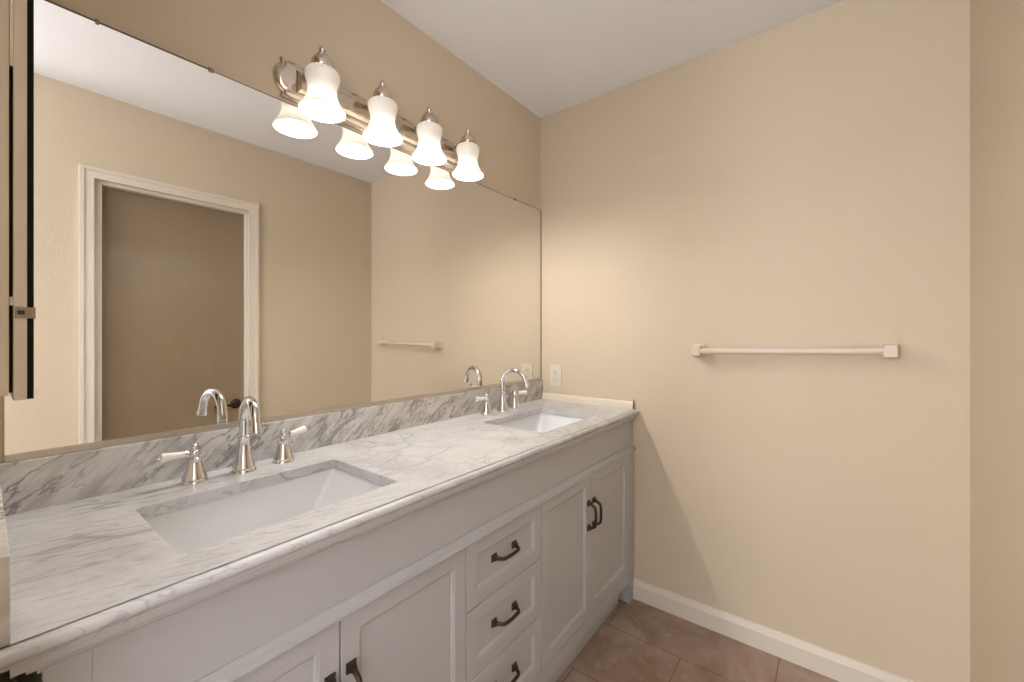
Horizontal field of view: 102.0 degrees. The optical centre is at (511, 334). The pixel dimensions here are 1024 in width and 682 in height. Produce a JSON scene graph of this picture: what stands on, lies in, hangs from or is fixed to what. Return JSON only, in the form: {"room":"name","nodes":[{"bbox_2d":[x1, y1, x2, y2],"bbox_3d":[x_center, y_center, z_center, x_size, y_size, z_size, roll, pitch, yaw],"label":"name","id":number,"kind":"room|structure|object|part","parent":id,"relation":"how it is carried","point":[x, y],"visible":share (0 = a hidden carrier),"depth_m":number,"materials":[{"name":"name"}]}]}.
{"room":"bathroom","nodes":[
{"label":"bathroom","id":0,"kind":"room"},
{"bbox_2d":[0,0,539,681],"bbox_3d":[-0.437,0.022,1.609,0.100,2.440,2.005,0,0,38],"label":"wall","id":1,"kind":"structure","parent":0,"point":[367,43],"depth_m":1.40,"materials":[{"name":"beige paint"}]},
{"bbox_2d":[0,380,542,515],"bbox_3d":[-0.420,0.300,1.532,0.019,0.102,1.903,0,0,38],"label":"backsplash","id":2,"kind":"structure","parent":1,"relation":"attached to","point":[30,484],"depth_m":1.03,"materials":[{"name":"stone"}]},
{"bbox_2d":[4,0,540,461],"bbox_3d":[-0.414,-0.224,1.547,0.011,0.942,1.873,0,0,38],"label":"wall mirror","id":3,"kind":"object","parent":1,"relation":"attached to","point":[204,243],"visible":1,"depth_m":1.10,"materials":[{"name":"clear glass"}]},
{"bbox_2d":[272,46,482,180],"bbox_3d":[-0.385,-0.753,1.468,0.155,0.194,0.804,0,0,38],"label":"vanity light","id":4,"kind":"object","parent":1,"relation":"attached to","point":[316,90],"visible":1,"depth_m":1.36,"materials":[{"name":"white glass"}]},
{"bbox_3d":[-0.559,-0.719,1.221,0.126,0.124,0.126,0,0,38],"label":"lamp shade","id":5,"kind":"part","parent":4,"relation":"part of","materials":[{"name":"white glass"}]},
{"bbox_3d":[-0.559,-0.679,1.221,0.042,0.046,0.042,0,0,38],"label":"bulb","id":6,"kind":"part","parent":4,"relation":"part of","materials":[{"name":"white glass"}]},
{"bbox_3d":[-0.429,-0.756,1.502,0.014,0.068,0.684,0,0,38],"label":"raised panel","id":7,"kind":"part","parent":4,"relation":"part of","materials":[{"name":"silver metal"}]},
{"bbox_3d":[-0.432,-0.719,1.385,0.126,0.124,0.126,0,0,38],"label":"lamp shade","id":8,"kind":"part","parent":4,"relation":"part of","materials":[{"name":"white glass"}]},
{"bbox_3d":[-0.432,-0.679,1.385,0.042,0.046,0.042,0,0,38],"label":"bulb","id":9,"kind":"part","parent":4,"relation":"part of","materials":[{"name":"white glass"}]},
{"bbox_3d":[-0.308,-0.719,1.544,0.126,0.124,0.126,0,0,38],"label":"lamp shade","id":10,"kind":"part","parent":4,"relation":"part of","materials":[{"name":"white glass"}]},
{"bbox_3d":[-0.308,-0.679,1.544,0.042,0.046,0.042,0,0,38],"label":"bulb","id":11,"kind":"part","parent":4,"relation":"part of","materials":[{"name":"white glass"}]},
{"bbox_3d":[-0.181,-0.719,1.707,0.126,0.124,0.126,0,0,38],"label":"lamp shade","id":12,"kind":"part","parent":4,"relation":"part of","materials":[{"name":"white glass"}]},
{"bbox_3d":[-0.181,-0.679,1.707,0.042,0.046,0.042,0,0,38],"label":"bulb","id":13,"kind":"part","parent":4,"relation":"part of","materials":[{"name":"white glass"}]},
{"bbox_2d":[381,0,844,117],"bbox_3d":[-0.682,-1.228,-0.351,3.119,0.060,5.400,0,0,38],"label":"ceiling","id":14,"kind":"structure","parent":0,"point":[550,56],"depth_m":1.65,"materials":[{"name":"white paint"}]},
{"bbox_2d":[556,599,838,681],"bbox_3d":[-0.682,1.272,-0.351,3.119,0.060,5.400,0,0,38],"label":"floor","id":15,"kind":"structure","parent":0,"point":[638,641],"depth_m":1.59,"materials":[{"name":"brown tile"}]},
{"bbox_2d":[9,415,636,681],"bbox_3d":[-0.191,0.809,1.366,0.563,0.866,1.879,0,0,38],"label":"vanity cabinet","id":16,"kind":"object","parent":15,"relation":"on","point":[507,574],"visible":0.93,"depth_m":0.98,"materials":[{"name":"white paint"}]},
{"bbox_3d":[-0.444,0.815,0.660,0.020,0.546,0.349,0,0,38],"label":"door","id":17,"kind":"part","parent":16,"relation":"part of","materials":[{"name":"white paint"}]},
{"bbox_2d":[0,399,639,672],"bbox_3d":[-0.206,0.363,1.366,0.562,0.026,1.903,0,0,38],"label":"countertop","id":18,"kind":"structure","parent":16,"relation":"on","point":[82,569],"depth_m":0.77,"materials":[{"name":"stone"}]},
{"bbox_2d":[0,486,10,647],"bbox_3d":[-0.781,0.300,0.621,0.528,0.102,0.022,0,0,38],"label":"side splash","id":19,"kind":"object","parent":18,"relation":"on","point":[5,557],"visible":1,"depth_m":0.47,"materials":[{"name":"stone"}]},
{"bbox_2d":[155,396,307,484],"bbox_3d":[-0.651,0.251,1.034,0.169,0.198,0.349,0,0,38],"label":"faucet","id":20,"kind":"object","parent":18,"relation":"on","point":[195,473],"visible":1,"depth_m":1.04,"materials":[{"name":"silver metal"}]},
{"bbox_3d":[-0.782,0.281,0.955,0.022,0.021,0.048,0,0,38],"label":"lever","id":21,"kind":"part","parent":20,"relation":"part of","materials":[{"name":"white ceramic"}]},
{"bbox_3d":[-0.758,0.305,0.990,0.054,0.090,0.054,0,0,38],"label":"handle","id":22,"kind":"part","parent":20,"relation":"part of","materials":[{"name":"silver metal"}]},
{"bbox_3d":[-0.646,0.209,1.023,0.025,0.113,0.146,0,0,-45],"label":"spout","id":23,"kind":"part","parent":20,"relation":"part of","materials":[{"name":"silver metal"}]},
{"bbox_3d":[-0.634,0.305,1.150,0.054,0.090,0.054,0,0,38],"label":"handle","id":24,"kind":"part","parent":20,"relation":"part of","materials":[{"name":"silver metal"}]},
{"bbox_3d":[-0.613,0.276,1.187,0.021,0.023,0.048,0,0,30],"label":"lever","id":25,"kind":"part","parent":20,"relation":"part of","materials":[{"name":"white ceramic"}]},
{"bbox_2d":[144,469,382,554],"bbox_3d":[-0.515,0.447,0.911,0.330,0.141,0.472,0,0,38],"label":"undermount sink","id":26,"kind":"object","parent":18,"relation":"in","point":[192,528],"visible":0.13,"depth_m":0.99,"materials":[{"name":"white ceramic"}]},
{"bbox_2d":[475,368,529,414],"bbox_3d":[-0.006,0.251,1.877,0.166,0.198,0.350,0,0,38],"label":"faucet","id":27,"kind":"object","parent":18,"relation":"on","point":[502,406],"visible":1,"depth_m":1.89,"materials":[{"name":"silver metal"}]},
{"bbox_3d":[-0.139,0.277,1.797,0.021,0.022,0.048,0,0,38],"label":"lever","id":28,"kind":"part","parent":27,"relation":"part of","materials":[{"name":"white ceramic"}]},
{"bbox_3d":[-0.113,0.305,1.831,0.054,0.090,0.054,0,0,38],"label":"handle","id":29,"kind":"part","parent":27,"relation":"part of","materials":[{"name":"silver metal"}]},
{"bbox_3d":[0.013,0.305,1.994,0.054,0.090,0.054,0,0,38],"label":"handle","id":30,"kind":"part","parent":27,"relation":"part of","materials":[{"name":"silver metal"}]},
{"bbox_3d":[0.013,0.209,1.883,0.146,0.113,0.026,0,0,25],"label":"spout","id":31,"kind":"part","parent":27,"relation":"part of","materials":[{"name":"silver metal"}]},
{"bbox_3d":[0.050,0.282,2.017,0.047,0.021,0.021,0,0,-33],"label":"lever","id":32,"kind":"part","parent":27,"relation":"part of","materials":[{"name":"white ceramic"}]},
{"bbox_2d":[498,413,582,432],"bbox_3d":[0.124,0.447,1.734,0.330,0.141,0.468,0,0,38],"label":"undermount sink","id":33,"kind":"object","parent":18,"relation":"in","point":[541,422],"visible":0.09,"depth_m":1.92,"materials":[{"name":"white ceramic"}]},
{"bbox_3d":[-0.326,0.694,0.764,0.038,0.115,0.021,0,0,38],"label":"handle","id":34,"kind":"part","parent":16,"relation":"part of","materials":[{"name":"grey metal"}]},
{"bbox_3d":[-0.300,0.694,0.798,0.038,0.115,0.021,0,0,38],"label":"handle","id":35,"kind":"part","parent":16,"relation":"part of","materials":[{"name":"grey metal"}]},
{"bbox_3d":[-0.231,0.815,0.935,0.020,0.546,0.341,0,0,38],"label":"door","id":36,"kind":"part","parent":16,"relation":"part of","materials":[{"name":"white paint"}]},
{"bbox_3d":[0.006,0.529,1.228,0.028,0.024,1.854,0,0,38],"label":"band moulding","id":37,"kind":"part","parent":16,"relation":"part of","materials":[{"name":"white paint"}]},
{"bbox_3d":[-0.019,0.811,1.208,0.020,0.180,0.344,0,0,38],"label":"drawer","id":38,"kind":"part","parent":16,"relation":"part of","materials":[{"name":"white paint"}]},
{"bbox_3d":[-0.019,0.629,1.208,0.020,0.176,0.344,0,0,38],"label":"drawer","id":39,"kind":"part","parent":16,"relation":"part of","materials":[{"name":"white paint"}]},
{"bbox_3d":[-0.019,0.996,1.208,0.020,0.184,0.344,0,0,38],"label":"drawer","id":40,"kind":"part","parent":16,"relation":"part of","materials":[{"name":"white paint"}]},
{"bbox_3d":[-0.009,0.806,1.187,0.038,0.021,0.113,0,0,38],"label":"handle","id":41,"kind":"part","parent":16,"relation":"part of","materials":[{"name":"grey metal"}]},
{"bbox_3d":[-0.009,0.624,1.187,0.038,0.021,0.113,0,0,38],"label":"handle","id":42,"kind":"part","parent":16,"relation":"part of","materials":[{"name":"grey metal"}]},
{"bbox_3d":[-0.009,0.988,1.187,0.038,0.021,0.113,0,0,38],"label":"handle","id":43,"kind":"part","parent":16,"relation":"part of","materials":[{"name":"grey metal"}]},
{"bbox_3d":[0.193,0.815,1.480,0.020,0.546,0.340,0,0,38],"label":"door","id":44,"kind":"part","parent":16,"relation":"part of","materials":[{"name":"white paint"}]},
{"bbox_3d":[-0.001,0.844,1.234,0.024,0.607,1.854,0,0,38],"label":"frame","id":45,"kind":"part","parent":16,"relation":"part of","materials":[{"name":"white paint"}]},
{"bbox_3d":[0.308,0.694,1.581,0.038,0.115,0.021,0,0,38],"label":"handle","id":46,"kind":"part","parent":16,"relation":"part of","materials":[{"name":"grey metal"}]},
{"bbox_3d":[0.334,0.694,1.615,0.038,0.115,0.021,0,0,38],"label":"handle","id":47,"kind":"part","parent":16,"relation":"part of","materials":[{"name":"grey metal"}]},
{"bbox_3d":[0.412,0.815,1.762,0.020,0.546,0.368,0,0,38],"label":"door","id":48,"kind":"part","parent":16,"relation":"part of","materials":[{"name":"white paint"}]},
{"bbox_2d":[540,0,969,681],"bbox_3d":[0.865,0.022,1.803,1.719,2.440,0.100,0,0,38],"label":"wall","id":49,"kind":"structure","parent":0,"point":[803,182],"depth_m":1.57,"materials":[{"name":"beige paint"}]},
{"bbox_2d":[550,365,561,386],"bbox_3d":[0.233,0.220,2.224,0.072,0.116,0.009,0,0,38],"label":"wall outlet","id":50,"kind":"object","parent":49,"relation":"attached to","point":[555,370],"visible":1,"depth_m":2.22,"materials":[{"name":"beige plastic"}]},
{"bbox_2d":[542,393,634,408],"bbox_3d":[0.372,0.329,2.114,0.517,0.043,0.012,0,0,38],"label":"side splash","id":51,"kind":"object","parent":49,"relation":"attached to","point":[559,397],"depth_m":2.09,"materials":[{"name":"white stone"}]},
{"bbox_2d":[633,578,912,681],"bbox_3d":[0.799,1.197,1.782,1.599,0.090,0.014,0,0,38],"label":"baseboard","id":52,"kind":"structure","parent":49,"relation":"attached to","point":[838,667],"depth_m":1.63,"materials":[{"name":"white paint"}]},
{"bbox_2d":[691,342,898,358],"bbox_3d":[1.024,0.061,1.571,0.658,0.071,0.070,0,0,38],"label":"towel bar","id":53,"kind":"object","parent":49,"relation":"attached to","point":[885,350],"visible":1,"depth_m":1.49,"materials":[{"name":"metal"}]},
{"bbox_3d":[0.786,0.068,1.757,0.053,0.057,0.070,0,0,38],"label":"post","id":54,"kind":"part","parent":53,"relation":"part of","materials":[{"name":"metal"}]},
{"bbox_3d":[1.263,0.054,1.386,0.053,0.057,0.070,0,0,38],"label":"post","id":55,"kind":"part","parent":53,"relation":"part of","materials":[{"name":"metal"}]},
{"bbox_2d":[970,0,1023,681],"bbox_3d":[0.864,0.022,0.465,0.120,2.440,2.015,0,0,38],"label":"wall","id":56,"kind":"structure","parent":0,"point":[996,26],"depth_m":1.09,"materials":[{"name":"beige paint"}]},
{"bbox_3d":[-1.023,0.022,0.725,1.260,2.440,0.110,0,0,38],"label":"wall","id":57,"kind":"structure","parent":0,"visible":0},
{"bbox_2d":[0,0,35,400],"bbox_3d":[-0.836,-0.289,0.685,0.204,0.778,0.054,0,0,38],"label":"medicine cabinet","id":58,"kind":"object","parent":57,"relation":"attached to","point":[17,310],"visible":1,"depth_m":0.63,"materials":[{"name":"white paint"}]},
{"bbox_3d":[-0.847,-0.293,0.676,0.198,0.770,0.028,0,0,38],"label":"frame","id":59,"kind":"part","parent":58,"relation":"part of","materials":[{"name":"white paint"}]},
{"bbox_3d":[-0.831,-0.289,0.695,0.200,0.778,0.014,0,0,38],"label":"door","id":60,"kind":"part","parent":58,"relation":"part of","materials":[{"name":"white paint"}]},
{"bbox_3d":[-0.825,-0.289,0.703,0.199,0.777,0.007,0,0,38],"label":"mirror pane","id":61,"kind":"part","parent":58,"relation":"part of","materials":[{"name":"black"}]}
]}

